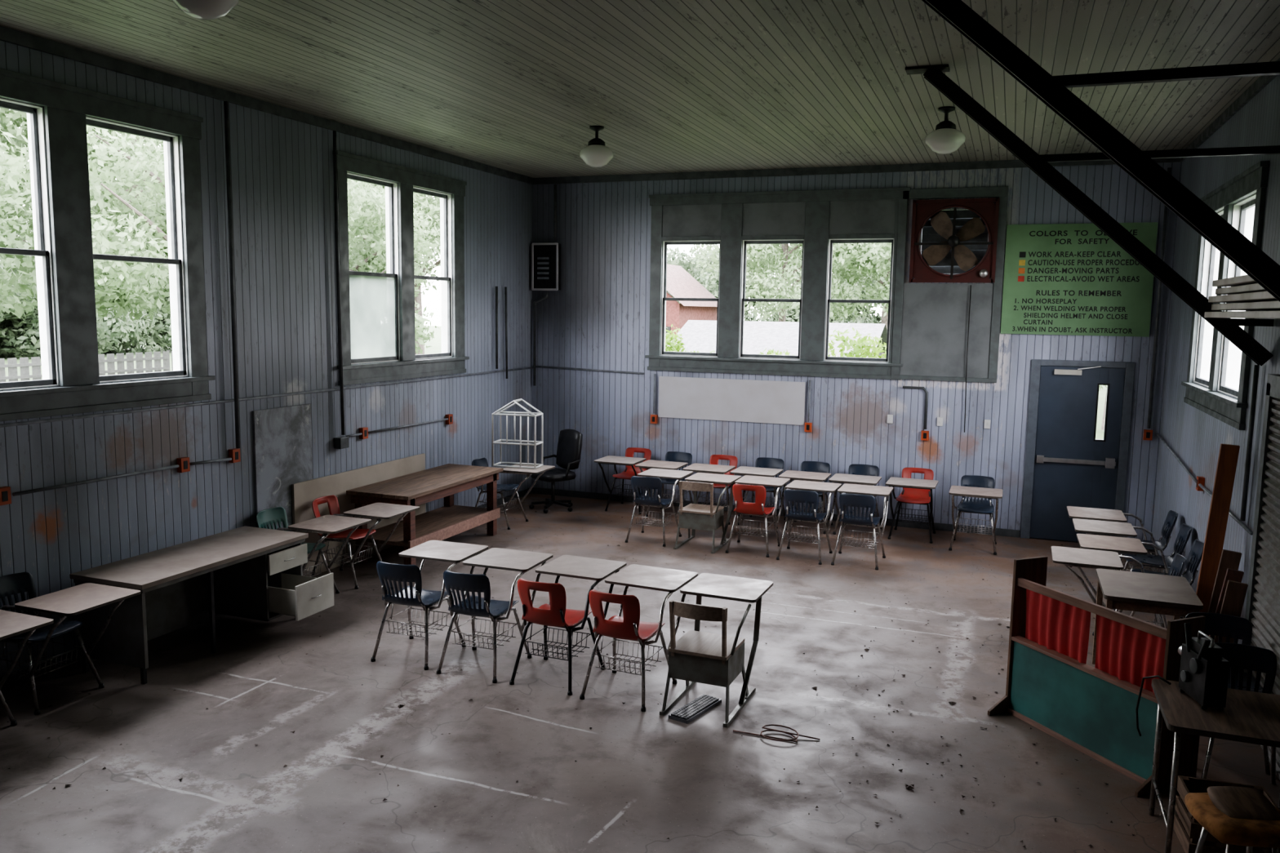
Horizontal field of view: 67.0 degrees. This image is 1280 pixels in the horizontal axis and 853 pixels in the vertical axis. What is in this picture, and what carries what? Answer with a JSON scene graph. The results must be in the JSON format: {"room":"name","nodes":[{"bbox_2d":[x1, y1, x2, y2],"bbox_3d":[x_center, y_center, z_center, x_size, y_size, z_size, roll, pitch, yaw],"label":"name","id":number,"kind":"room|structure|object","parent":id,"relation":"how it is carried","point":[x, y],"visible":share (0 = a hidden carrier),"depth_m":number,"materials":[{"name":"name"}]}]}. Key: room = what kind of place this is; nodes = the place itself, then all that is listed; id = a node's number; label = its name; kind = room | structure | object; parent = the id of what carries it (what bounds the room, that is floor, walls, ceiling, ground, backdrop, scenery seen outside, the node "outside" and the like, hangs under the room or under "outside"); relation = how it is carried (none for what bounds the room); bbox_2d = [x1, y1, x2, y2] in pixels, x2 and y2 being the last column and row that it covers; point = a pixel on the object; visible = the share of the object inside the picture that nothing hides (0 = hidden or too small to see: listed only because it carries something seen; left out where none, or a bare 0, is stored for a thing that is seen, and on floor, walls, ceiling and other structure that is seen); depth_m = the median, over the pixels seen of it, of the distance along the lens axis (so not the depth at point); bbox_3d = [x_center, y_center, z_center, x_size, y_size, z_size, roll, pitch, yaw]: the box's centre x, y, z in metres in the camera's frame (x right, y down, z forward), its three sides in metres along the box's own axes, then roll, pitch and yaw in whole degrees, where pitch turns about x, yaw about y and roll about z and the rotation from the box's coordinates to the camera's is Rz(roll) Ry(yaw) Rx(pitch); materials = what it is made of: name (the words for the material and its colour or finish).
{"room":"school workshop classroom","nodes":[
{"label":"school workshop classroom","id":0,"kind":"room"},
{"bbox_2d":[0,40,532,676],"bbox_3d":[-4.267,-0.524,7.287,0.160,4.707,14.980,4,7,21],"label":"wall","id":1,"kind":"structure","parent":0,"point":[282,168],"depth_m":8.87,"materials":[{"name":"paint"}]},
{"bbox_2d":[12,464,178,496],"bbox_3d":[-4.134,0.404,7.450,0.026,0.036,1.440,4,7,21],"label":"conduit","id":2,"kind":"object","parent":1,"relation":"attached to","point":[42,489],"visible":1,"depth_m":7.35,"materials":[{"name":"metal"}]},
{"bbox_2d":[0,67,215,421],"bbox_3d":[-4.233,-1.288,7.148,0.235,2.380,2.530,4,7,21],"label":"window","id":3,"kind":"structure","parent":1,"relation":"in","point":[66,107],"depth_m":7.18,"materials":[{"name":"paint"}]},
{"bbox_2d":[0,487,532,689],"bbox_3d":[-4.250,1.733,7.443,0.019,0.090,14.799,4,7,21],"label":"baseboard","id":4,"kind":"structure","parent":1,"relation":"attached to","point":[13,679],"depth_m":7.18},
{"bbox_2d":[0,25,533,184],"bbox_3d":[-4.179,-2.700,6.900,0.029,0.089,14.789,4,7,21],"label":"trim","id":5,"kind":"structure","parent":1,"relation":"attached to","point":[6,34],"depth_m":8.34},
{"bbox_2d":[0,366,533,427],"bbox_3d":[-4.197,-0.070,7.237,0.026,0.026,14.740,4,7,21],"label":"chair rail","id":6,"kind":"object","parent":1,"relation":"attached to","point":[68,418],"visible":1,"depth_m":8.47,"materials":[{"name":"paint"}]},
{"bbox_2d":[223,101,239,448],"bbox_3d":[-3.592,-1.304,8.521,0.033,3.020,0.033,7,9,43],"label":"conduit","id":7,"kind":"object","parent":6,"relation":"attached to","point":[225,103],"visible":1,"depth_m":8.50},
{"bbox_2d":[252,404,312,529],"bbox_3d":[-3.440,0.405,9.361,0.024,1.190,0.780,4,7,21],"label":"panel","id":8,"kind":"object","parent":1,"relation":"attached to","point":[282,436],"visible":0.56,"depth_m":9.29,"materials":[{"name":"grey metal"}]},
{"bbox_2d":[333,435,349,448],"bbox_3d":[-3.114,0.168,10.091,0.089,0.115,0.140,4,7,21],"label":"junction box","id":9,"kind":"object","parent":1,"relation":"attached to","point":[340,442],"visible":1,"depth_m":10.04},
{"bbox_2d":[333,130,345,435],"bbox_3d":[-3.072,-1.434,9.874,0.036,3.070,0.066,4,7,21],"label":"conduit","id":10,"kind":"object","parent":9,"relation":"attached to","point":[335,142],"visible":1,"depth_m":9.85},
{"bbox_2d":[337,150,469,385],"bbox_3d":[-2.716,-1.742,11.082,0.235,2.380,2.510,4,7,21],"label":"window","id":11,"kind":"structure","parent":1,"relation":"in","point":[373,330],"depth_m":10.92,"materials":[{"name":"paint"}]},
{"bbox_2d":[0,493,1279,852],"bbox_3d":[-0.434,2.060,6.021,8.510,0.100,15.140,4,7,21],"label":"floor","id":12,"kind":"structure","parent":0,"point":[332,696],"depth_m":6.23,"materials":[{"name":"concrete"}]},
{"bbox_2d":[0,609,53,726],"bbox_3d":[-4.220,1.547,6.010,0.993,0.806,0.562,4,7,21],"label":"school desk","id":13,"kind":"object","parent":12,"relation":"on","point":[11,624],"visible":1,"depth_m":6.05,"materials":[{"name":"plastic"}]},
{"bbox_2d":[0,572,141,715],"bbox_3d":[-4.001,1.474,6.636,0.993,0.806,0.562,3,7,20],"label":"school desk","id":14,"kind":"object","parent":12,"relation":"on","point":[86,597],"visible":0.87,"depth_m":6.62,"materials":[{"name":"laminate"}]},
{"bbox_2d":[69,526,333,684],"bbox_3d":[-3.379,1.382,7.709,0.999,0.750,1.730,4,7,21],"label":"desk","id":15,"kind":"object","parent":12,"relation":"on","point":[249,572],"visible":0.98,"depth_m":7.88,"materials":[{"name":"metal"}]},
{"bbox_2d":[256,506,371,593],"bbox_3d":[-3.057,1.206,8.973,0.993,0.806,0.562,4,7,21],"label":"school desk","id":16,"kind":"object","parent":12,"relation":"on","point":[326,525],"visible":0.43,"depth_m":8.98,"materials":[{"name":"plastic"}]},
{"bbox_2d":[291,453,425,577],"bbox_3d":[-2.989,0.928,10.546,0.030,0.980,2.270,4,7,21],"label":"leaning board","id":17,"kind":"object","parent":12,"relation":"on","point":[303,493],"visible":0.44,"depth_m":10.13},
{"bbox_2d":[311,495,419,589],"bbox_3d":[-2.747,1.137,9.582,0.993,0.806,0.562,3,7,21],"label":"school desk","id":18,"kind":"object","parent":12,"relation":"on","point":[379,511],"visible":0.74,"depth_m":9.54,"materials":[{"name":"plastic"}]},
{"bbox_2d":[346,463,503,564],"bbox_3d":[-2.365,0.982,10.931,0.766,0.800,1.980,4,7,21],"label":"workbench","id":19,"kind":"object","parent":12,"relation":"on","point":[418,488],"visible":0.93,"depth_m":10.68,"materials":[{"name":"brown wood"}]},
{"bbox_2d":[370,540,488,670],"bbox_3d":[-1.687,1.374,7.754,0.562,0.806,0.993,3,7,19],"label":"school desk","id":20,"kind":"object","parent":12,"relation":"on","point":[410,596],"visible":0.93,"depth_m":7.50,"materials":[{"name":"plastic"}]},
{"bbox_2d":[436,547,552,683],"bbox_3d":[-1.130,1.411,7.522,0.562,0.806,0.993,3,7,20],"label":"school desk","id":21,"kind":"object","parent":12,"relation":"on","point":[473,606],"visible":0.98,"depth_m":7.27,"materials":[{"name":"plastic"}]},
{"bbox_2d":[471,457,555,529],"bbox_3d":[-1.627,0.839,12.181,0.993,0.806,0.562,3,7,20],"label":"table","id":22,"kind":"object","parent":12,"relation":"on","point":[480,461],"visible":0.59,"depth_m":12.13,"materials":[{"name":"laminate"}]},
{"bbox_2d":[491,398,542,469],"bbox_3d":[-1.532,0.080,12.115,0.586,0.844,0.286,3,7,14],"label":"frame","id":23,"kind":"object","parent":22,"relation":"on","point":[497,412],"visible":1,"depth_m":12.06,"materials":[{"name":"white paint"}]},
{"bbox_2d":[528,428,582,513],"bbox_3d":[-1.147,0.589,13.187,0.623,1.076,0.636,-5,9,-40],"label":"office chair","id":24,"kind":"object","parent":12,"relation":"on","point":[570,441],"visible":0.94,"depth_m":13.16,"materials":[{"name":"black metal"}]},
{"bbox_2d":[509,555,626,695],"bbox_3d":[-0.546,1.444,7.323,0.562,0.806,0.993,4,7,22],"label":"school desk","id":25,"kind":"object","parent":12,"relation":"on","point":[555,614],"visible":0.98,"depth_m":7.08,"materials":[{"name":"plastic"}]},
{"bbox_2d":[7,500,1164,852],"bbox_3d":[0.569,1.702,8.604,7.612,0.017,8.788,4,7,21],"label":"debris","id":26,"kind":"object","parent":12,"relation":"on","point":[909,787],"visible":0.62,"depth_m":6.50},
{"bbox_2d":[593,447,651,514],"bbox_3d":[-0.183,0.750,13.099,0.562,0.806,0.993,4,7,21],"label":"table","id":27,"kind":"object","parent":12,"relation":"on","point":[628,460],"visible":0.69,"depth_m":13.16,"materials":[{"name":"laminate"}]},
{"bbox_2d":[579,564,697,711],"bbox_3d":[-0.010,1.484,7.066,0.562,0.806,0.993,4,8,24],"label":"school desk","id":28,"kind":"object","parent":12,"relation":"on","point":[628,627],"visible":0.98,"depth_m":6.83,"materials":[{"name":"plastic"}]},
{"bbox_2d":[625,468,693,546],"bbox_3d":[0.224,0.930,11.666,0.562,0.806,0.993,4,7,21],"label":"table","id":29,"kind":"object","parent":12,"relation":"on","point":[654,482],"visible":0.99,"depth_m":11.38,"materials":[{"name":"plastic"}]},
{"bbox_2d":[635,451,693,516],"bbox_3d":[0.363,0.798,12.775,0.562,0.806,0.993,4,7,21],"label":"table","id":30,"kind":"object","parent":12,"relation":"on","point":[674,460],"visible":0.52,"depth_m":12.84,"materials":[{"name":"laminate"}]},
{"bbox_2d":[668,693,721,724],"bbox_3d":[0.382,1.931,6.640,0.150,0.031,0.450,6,8,35],"label":"keyboard","id":31,"kind":"object","parent":12,"relation":"on","point":[703,704],"visible":1,"depth_m":6.60,"materials":[{"name":"plastic"}]},
{"bbox_2d":[673,472,741,553],"bbox_3d":[0.790,0.974,11.395,0.560,0.799,0.960,4,7,21],"label":"desk chair","id":32,"kind":"object","parent":12,"relation":"on","point":[711,522],"visible":0.99,"depth_m":11.10,"materials":[{"name":"brown wood"}]},
{"bbox_2d":[682,454,739,524],"bbox_3d":[0.960,0.833,12.560,0.562,0.806,0.993,4,7,21],"label":"table","id":33,"kind":"object","parent":12,"relation":"on","point":[713,467],"visible":0.52,"depth_m":12.52,"materials":[{"name":"laminate"}]},
{"bbox_2d":[659,573,773,727],"bbox_3d":[0.544,1.520,6.853,0.560,0.799,0.960,4,7,22],"label":"desk chair","id":34,"kind":"object","parent":12,"relation":"on","point":[697,656],"visible":1,"depth_m":6.58,"materials":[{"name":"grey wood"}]},
{"bbox_2d":[725,475,790,557],"bbox_3d":[1.365,0.997,11.256,0.562,0.806,0.993,3,7,20],"label":"school desk","id":35,"kind":"object","parent":12,"relation":"on","point":[757,508],"visible":1,"depth_m":10.97,"materials":[{"name":"plastic"}]},
{"bbox_2d":[729,457,786,528],"bbox_3d":[1.544,0.865,12.371,0.562,0.806,0.993,4,7,21],"label":"table","id":36,"kind":"object","parent":12,"relation":"on","point":[764,466],"visible":0.52,"depth_m":12.40,"materials":[{"name":"laminate"}]},
{"bbox_2d":[733,724,820,742],"bbox_3d":[0.880,1.981,6.251,0.551,0.038,0.210,4,7,21],"label":"loose wire","id":37,"kind":"object","parent":12,"relation":"on","point":[762,727],"visible":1,"depth_m":6.25,"materials":[{"name":"metal"}]},
{"bbox_2d":[778,461,832,533],"bbox_3d":[2.104,0.904,12.117,0.562,0.806,0.993,4,7,21],"label":"table","id":38,"kind":"object","parent":12,"relation":"on","point":[813,471],"visible":0.52,"depth_m":12.07,"materials":[{"name":"laminate"}]},
{"bbox_2d":[776,480,841,564],"bbox_3d":[1.909,1.040,10.975,0.562,0.806,0.993,4,7,22],"label":"school desk","id":39,"kind":"object","parent":12,"relation":"on","point":[794,495],"visible":1,"depth_m":10.69,"materials":[{"name":"plastic"}]},
{"bbox_2d":[828,464,881,534],"bbox_3d":[2.680,0.936,11.930,0.562,0.806,0.993,4,7,21],"label":"school desk","id":40,"kind":"object","parent":12,"relation":"on","point":[860,474],"visible":0.45,"depth_m":11.94,"materials":[{"name":"laminate"}]},
{"bbox_2d":[831,483,893,569],"bbox_3d":[2.473,1.070,10.794,0.562,0.806,0.993,3,7,21],"label":"school desk","id":41,"kind":"object","parent":12,"relation":"on","point":[846,500],"visible":1,"depth_m":10.50,"materials":[{"name":"plastic"}]},
{"bbox_2d":[885,467,938,543],"bbox_3d":[3.308,0.971,11.725,0.562,0.806,0.993,4,7,21],"label":"school desk","id":42,"kind":"object","parent":12,"relation":"on","point":[918,491],"visible":0.99,"depth_m":11.80,"materials":[{"name":"plastic"}]},
{"bbox_2d":[948,475,1002,555],"bbox_3d":[3.883,1.042,11.209,0.562,0.806,0.993,4,7,21],"label":"school desk","id":43,"kind":"object","parent":12,"relation":"on","point":[971,486],"visible":1,"depth_m":11.28,"materials":[{"name":"plastic"}]},
{"bbox_2d":[987,555,1205,797],"bbox_3d":[2.838,1.505,6.107,0.470,1.080,1.211,-2,7,-22],"label":"partition","id":44,"kind":"object","parent":12,"relation":"on","point":[1051,687],"visible":0.88,"depth_m":6.02,"materials":[{"name":"teal paint"}]},
{"bbox_2d":[1051,546,1186,635],"bbox_3d":[3.925,1.430,8.008,0.993,0.806,0.562,4,7,21],"label":"school desk","id":45,"kind":"object","parent":12,"relation":"on","point":[1073,557],"visible":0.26,"depth_m":7.96,"materials":[{"name":"laminate"}]},
{"bbox_2d":[1066,506,1177,573],"bbox_3d":[4.844,1.230,9.781,0.993,0.806,0.562,3,7,21],"label":"school desk","id":46,"kind":"object","parent":12,"relation":"on","point":[1081,513],"visible":0.49,"depth_m":9.72,"materials":[{"name":"plastic"}]},
{"bbox_2d":[1072,518,1191,618],"bbox_3d":[4.627,1.301,9.163,0.993,0.806,0.562,4,7,21],"label":"school desk","id":47,"kind":"object","parent":12,"relation":"on","point":[1097,527],"visible":0.5,"depth_m":9.11,"materials":[{"name":"plastic"}]},
{"bbox_2d":[1076,533,1204,618],"bbox_3d":[4.375,1.376,8.509,0.993,0.806,0.562,3,7,20],"label":"school desk","id":48,"kind":"object","parent":12,"relation":"on","point":[1122,545],"visible":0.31,"depth_m":8.47,"materials":[{"name":"laminate"}]},
{"bbox_2d":[1092,568,1203,664],"bbox_3d":[3.723,1.551,7.173,0.620,0.760,0.800,4,7,21],"label":"wooden table","id":49,"kind":"object","parent":12,"relation":"on","point":[1155,593],"visible":0.71,"depth_m":6.98,"materials":[{"name":"brown wood"}]},
{"bbox_2d":[1148,679,1279,852],"bbox_3d":[3.006,1.812,4.924,0.700,0.760,0.660,4,7,21],"label":"table","id":50,"kind":"object","parent":12,"relation":"on","point":[1246,717],"visible":0.94,"depth_m":4.82,"materials":[{"name":"brown wood"}]},
{"bbox_2d":[1177,622,1229,711],"bbox_3d":[2.893,1.222,5.024,0.130,0.381,0.360,1,7,4],"label":"projector","id":51,"kind":"object","parent":50,"relation":"on","point":[1203,670],"visible":1,"depth_m":4.89,"materials":[{"name":"black metal"}]},
{"bbox_2d":[1195,443,1239,612],"bbox_3d":[4.294,1.023,7.280,0.229,1.808,0.075,4,7,21],"label":"plank","id":52,"kind":"object","parent":12,"relation":"on","point":[1228,457],"visible":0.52,"depth_m":7.21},
{"bbox_2d":[1207,549,1241,635],"bbox_3d":[4.233,1.420,7.112,0.239,1.064,0.070,4,7,21],"label":"plank","id":53,"kind":"object","parent":12,"relation":"on","point":[1229,559],"visible":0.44,"depth_m":7.04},
{"bbox_2d":[1208,568,1244,639],"bbox_3d":[4.162,1.488,6.964,0.242,0.964,0.043,5,8,29],"label":"plank","id":54,"kind":"object","parent":12,"relation":"on","point":[1232,575],"visible":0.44,"depth_m":6.88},
{"bbox_2d":[1173,775,1279,852],"bbox_3d":[3.006,2.034,4.962,0.400,0.310,0.302,3,7,16],"label":"wooden crate","id":55,"kind":"object","parent":12,"relation":"on","point":[1188,830],"visible":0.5,"depth_m":5.00,"materials":[{"name":"brown wood"}]},
{"bbox_2d":[1185,612,1270,774],"bbox_3d":[3.674,1.656,6.126,0.494,0.809,0.565,4,7,21],"label":"chair","id":56,"kind":"object","parent":12,"relation":"on","point":[1220,625],"visible":0.29,"depth_m":6.28,"materials":[{"name":"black plastic"}]},
{"bbox_2d":[1214,580,1248,643],"bbox_3d":[4.109,1.530,6.816,0.228,0.914,0.030,4,7,21],"label":"plank","id":57,"kind":"object","parent":12,"relation":"on","point":[1235,593],"visible":0.44,"depth_m":6.75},
{"bbox_2d":[1184,786,1279,852],"bbox_3d":[2.728,1.971,4.414,0.396,0.564,0.377,1,7,4],"label":"bar stool","id":58,"kind":"object","parent":12,"relation":"on","point":[1233,815],"visible":1,"depth_m":4.34,"materials":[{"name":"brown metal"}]},
{"bbox_2d":[1200,642,1276,784],"bbox_3d":[3.449,1.723,5.542,0.494,0.809,0.565,4,7,21],"label":"chair","id":59,"kind":"object","parent":12,"relation":"on","point":[1241,656],"visible":0.29,"depth_m":5.70,"materials":[{"name":"black plastic"}]},
{"bbox_2d":[0,0,1279,177],"bbox_3d":[-0.362,-2.573,5.459,8.510,0.120,15.140,4,7,21],"label":"ceiling","id":60,"kind":"structure","parent":0,"point":[519,86],"depth_m":7.33,"materials":[{"name":"paint"}]},
{"bbox_2d":[171,0,239,20],"bbox_3d":[-2.212,-2.268,4.882,0.350,0.400,0.350,4,7,21],"label":"ceiling lamp","id":61,"kind":"object","parent":60,"relation":"hanging from","point":[206,10],"visible":1,"depth_m":4.85,"materials":[{"name":"white glass"}]},
{"bbox_2d":[579,125,613,167],"bbox_3d":[-0.441,-2.841,9.835,0.350,0.400,0.350,4,7,21],"label":"ceiling lamp","id":62,"kind":"object","parent":60,"relation":"hanging from","point":[596,154],"visible":1,"depth_m":9.75,"materials":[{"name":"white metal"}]},
{"bbox_2d":[924,106,965,154],"bbox_3d":[2.743,-2.652,8.683,0.350,0.400,0.350,4,7,21],"label":"ceiling lamp","id":63,"kind":"object","parent":60,"relation":"hanging from","point":[945,139],"visible":1,"depth_m":8.60,"materials":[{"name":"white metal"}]},
{"bbox_2d":[531,161,1182,542],"bbox_3d":[2.281,-1.077,12.686,8.190,4.707,0.160,4,7,21],"label":"wall","id":64,"kind":"structure","parent":0,"point":[598,318],"depth_m":12.62,"materials":[{"name":"paint"}]},
{"bbox_2d":[533,292,547,386],"bbox_3d":[-1.435,-1.259,13.958,0.230,1.350,0.040,4,7,21],"label":"conduit","id":65,"kind":"object","parent":64,"relation":"attached to","point":[546,293],"visible":1,"depth_m":13.97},
{"bbox_2d":[531,242,560,290],"bbox_3d":[-1.333,-2.275,13.793,0.420,0.670,0.114,4,7,21],"label":"breaker panel","id":66,"kind":"object","parent":64,"relation":"attached to","point":[545,256],"visible":1,"depth_m":13.75,"materials":[{"name":"black metal"}]},
{"bbox_2d":[658,376,805,425],"bbox_3d":[1.215,-0.357,13.082,2.040,0.570,0.018,4,7,21],"label":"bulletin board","id":67,"kind":"object","parent":64,"relation":"attached to","point":[768,402],"visible":1,"depth_m":13.06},
{"bbox_2d":[532,487,1019,537],"bbox_3d":[1.548,1.134,13.126,6.718,0.090,0.019,4,7,21],"label":"baseboard","id":68,"kind":"structure","parent":64,"relation":"attached to","point":[938,526],"depth_m":12.76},
{"bbox_2d":[644,186,911,379],"bbox_3d":[1.743,-1.876,12.761,3.460,2.380,0.235,4,7,21],"label":"window","id":69,"kind":"structure","parent":64,"relation":"in","point":[817,220],"depth_m":12.66,"materials":[{"name":"paint"}]},
{"bbox_2d":[533,157,1179,184],"bbox_3d":[2.281,-3.258,12.332,8.128,0.089,0.029,4,7,21],"label":"trim","id":70,"kind":"structure","parent":64,"relation":"attached to","point":[1000,163],"depth_m":12.34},
{"bbox_2d":[890,186,1008,382],"bbox_3d":[3.792,-1.737,11.914,1.260,2.350,0.049,4,7,21],"label":"panel","id":71,"kind":"object","parent":64,"relation":"attached to","point":[933,317],"depth_m":11.95,"materials":[{"name":"paint"}]},
{"bbox_2d":[909,197,999,282],"bbox_3d":[3.849,-2.269,11.867,1.000,1.000,0.236,4,7,21],"label":"exhaust fan","id":72,"kind":"object","parent":64,"relation":"attached to","point":[954,241],"visible":1,"depth_m":11.84,"materials":[{"name":"red paint"}]},
{"bbox_2d":[1029,365,1124,542],"bbox_3d":[5.234,0.335,11.605,0.916,2.136,0.115,4,7,21],"label":"door","id":73,"kind":"structure","parent":64,"relation":"in","point":[1074,468],"depth_m":11.61,"materials":[{"name":"paint"}]},
{"bbox_2d":[1020,359,1135,538],"bbox_3d":[5.249,0.307,11.653,1.120,2.200,0.130,4,7,21],"label":"trim","id":74,"kind":"structure","parent":64,"relation":"attached to","point":[1036,364],"depth_m":11.55,"materials":[{"name":"paint"}]},
{"bbox_2d":[1000,222,1158,337],"bbox_3d":[5.136,-1.727,11.380,1.610,1.300,0.017,4,7,21],"label":"sign","id":75,"kind":"object","parent":64,"relation":"attached to","point":[1072,279],"visible":0.95,"depth_m":11.38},
{"bbox_2d":[1146,167,1171,428],"bbox_3d":[5.943,-1.447,11.081,0.033,2.960,0.033,7,9,43],"label":"conduit","id":76,"kind":"object","parent":64,"relation":"attached to","point":[1169,169],"visible":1,"depth_m":11.10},
{"bbox_2d":[1152,75,1279,644],"bbox_3d":[3.529,-0.046,4.336,0.160,4.707,14.980,4,7,21],"label":"wall","id":77,"kind":"structure","parent":0,"point":[1196,437],"depth_m":8.70,"materials":[{"name":"paint"}]},
{"bbox_2d":[905,63,1279,365],"bbox_3d":[3.186,-1.568,6.999,2.543,2.172,0.160,4,7,21],"label":"knee brace","id":78,"kind":"object","parent":77,"relation":"attached to","point":[1229,328],"visible":1,"depth_m":6.90,"materials":[{"name":"metal"}]},
{"bbox_2d":[921,0,1279,301],"bbox_3d":[2.292,-1.301,4.680,2.543,2.172,0.160,4,7,21],"label":"knee brace","id":79,"kind":"object","parent":77,"relation":"attached to","point":[1053,91],"visible":1,"depth_m":4.62,"materials":[{"name":"metal"}]},
{"bbox_2d":[1204,275,1279,318],"bbox_3d":[3.245,-0.618,4.455,0.360,0.248,4.720,4,7,21],"label":"boards","id":80,"kind":"object","parent":79,"relation":"on","point":[1243,292],"visible":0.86,"depth_m":5.75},
{"bbox_2d":[1181,160,1269,430],"bbox_3d":[5.062,-1.086,8.325,0.235,1.980,2.580,4,7,21],"label":"window","id":81,"kind":"structure","parent":77,"relation":"in","point":[1247,214],"depth_m":8.27,"materials":[{"name":"glass"}]},
{"bbox_2d":[1178,57,1279,162],"bbox_3d":[3.445,-2.235,4.030,0.029,0.089,14.819,4,7,21],"label":"trim","id":82,"kind":"structure","parent":77,"relation":"attached to","point":[1259,84],"depth_m":8.27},
{"bbox_2d":[1240,364,1259,520],"bbox_3d":[4.379,0.122,6.949,0.030,1.130,0.030,1,7,-2],"label":"conduit","id":83,"kind":"object","parent":77,"relation":"attached to","point":[1255,376],"visible":0.96,"depth_m":6.94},
{"bbox_2d":[1244,373,1279,779],"bbox_3d":[3.490,1.038,4.729,0.064,2.360,4.050,4,7,21],"label":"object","id":84,"kind":"structure","parent":77,"relation":"in","point":[1263,600],"depth_m":6.33,"materials":[{"name":"paint"}]},
{"label":"outside","id":85,"kind":"structure","parent":0,"visible":0},
{"bbox_2d":[0,325,1106,439],"bbox_3d":[-6.201,-1.855,39.905,200.000,0.050,190.000,4,7,21],"label":"lawn","id":86,"kind":"structure","parent":85,"point":[436,343],"depth_m":47.62,"materials":[{"name":"green plant"}]},
{"bbox_2d":[0,124,32,315],"bbox_3d":[-15.776,-4.255,17.416,7.913,9.780,8.138,6,9,36],"label":"deciduous tree","id":87,"kind":"object","parent":86,"relation":"on","point":[16,168],"visible":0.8,"depth_m":18.80,"materials":[{"name":"green plant"}]},
{"bbox_2d":[0,217,37,357],"bbox_3d":[-35.862,-7.368,48.836,10.234,8.342,9.922,-1,7,-11],"label":"thicket","id":88,"kind":"object","parent":86,"relation":"on","point":[3,326],"visible":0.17,"depth_m":49.82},
{"bbox_2d":[0,239,154,359],"bbox_3d":[-31.732,-7.229,52.816,8.662,7.177,9.116,1,7,-3],"label":"thicket","id":89,"kind":"object","parent":86,"relation":"on","point":[30,333],"visible":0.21,"depth_m":51.09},
{"bbox_2d":[0,107,165,319],"bbox_3d":[-16.154,-5.825,25.784,8.230,10.935,9.471,4,8,26],"label":"deciduous tree","id":90,"kind":"object","parent":86,"relation":"on","point":[11,121],"visible":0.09,"depth_m":23.65,"materials":[{"name":"green plant"}]},
{"bbox_2d":[0,351,173,382],"bbox_3d":[-24.393,-0.675,23.061,0.070,1.100,33.480,4,7,21],"label":"picket fence","id":91,"kind":"object","parent":86,"relation":"on","point":[12,365],"visible":0.48,"depth_m":35.68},
{"bbox_2d":[16,222,172,354],"bbox_3d":[-31.554,-8.552,59.164,9.922,8.342,10.234,3,7,18],"label":"thicket","id":92,"kind":"object","parent":86,"relation":"on","point":[161,336],"visible":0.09,"depth_m":57.33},
{"bbox_2d":[17,124,368,323],"bbox_3d":[-9.636,-3.703,21.856,7.063,7.806,6.442,-5,9,-38],"label":"deciduous tree","id":93,"kind":"object","parent":86,"relation":"on","point":[116,286],"visible":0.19,"depth_m":20.70,"materials":[{"name":"green plant"}]},
{"bbox_2d":[347,178,440,354],"bbox_3d":[-9.047,-4.033,29.109,6.219,6.802,6.155,2,7,12],"label":"deciduous tree","id":94,"kind":"object","parent":86,"relation":"on","point":[372,259],"visible":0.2,"depth_m":28.51,"materials":[{"name":"green plant"}]},
{"bbox_2d":[348,180,440,355],"bbox_3d":[-8.402,-7.257,38.590,8.230,10.935,9.471,-3,8,-29],"label":"deciduous tree","id":95,"kind":"object","parent":86,"relation":"on","point":[420,200],"visible":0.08,"depth_m":36.04,"materials":[{"name":"green plant"}]},
{"bbox_2d":[665,324,699,352],"bbox_3d":[0.771,-0.713,17.955,2.435,2.430,2.455,-3,8,-31],"label":"leafy shrub","id":96,"kind":"object","parent":86,"relation":"on","point":[674,347],"visible":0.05,"depth_m":17.78,"materials":[{"name":"green plant"}]},
{"bbox_2d":[665,263,717,337],"bbox_3d":[0.809,-5.064,45.456,4.800,5.200,6.600,4,7,21],"label":"neighboring house","id":97,"kind":"structure","parent":86,"relation":"on","point":[680,283],"depth_m":44.16,"materials":[{"name":"red"}]},
{"bbox_2d":[666,244,719,303],"bbox_3d":[2.387,-9.771,73.548,10.235,8.342,9.922,3,7,13],"label":"thicket","id":98,"kind":"object","parent":86,"relation":"on","point":[689,267],"visible":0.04,"depth_m":70.00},
{"bbox_2d":[695,257,791,321],"bbox_3d":[6.899,-8.611,69.139,9.116,7.177,8.662,-6,10,-45],"label":"thicket","id":99,"kind":"object","parent":86,"relation":"on","point":[711,286],"visible":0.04,"depth_m":67.17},
{"bbox_2d":[690,243,838,321],"bbox_3d":[7.441,-8.245,49.055,8.792,10.866,9.042,5,8,30],"label":"deciduous tree","id":100,"kind":"object","parent":86,"relation":"on","point":[771,255],"visible":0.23,"depth_m":46.87,"materials":[{"name":"green plant"}]},
{"bbox_2d":[666,320,887,358],"bbox_3d":[3.860,-1.472,26.369,5.400,2.750,4.600,4,7,21],"label":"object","id":101,"kind":"object","parent":86,"relation":"on","point":[700,335],"visible":0.17,"depth_m":25.37,"materials":[{"name":"white metal"}]},
{"bbox_2d":[751,248,882,323],"bbox_3d":[13.398,-9.069,69.145,10.234,8.342,9.922,1,7,-1],"label":"thicket","id":102,"kind":"object","parent":86,"relation":"on","point":[796,317],"visible":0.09,"depth_m":66.24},
{"bbox_2d":[787,242,891,356],"bbox_3d":[10.146,-6.085,40.695,7.848,8.673,7.158,7,9,42],"label":"deciduous tree","id":103,"kind":"object","parent":86,"relation":"on","point":[862,259],"visible":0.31,"depth_m":39.55,"materials":[{"name":"green plant"}]},
{"bbox_2d":[827,327,886,358],"bbox_3d":[3.584,-0.469,16.290,2.435,2.430,2.455,6,8,34],"label":"leafy shrub","id":104,"kind":"object","parent":86,"relation":"on","point":[860,344],"visible":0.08,"depth_m":15.62,"materials":[{"name":"green plant"}]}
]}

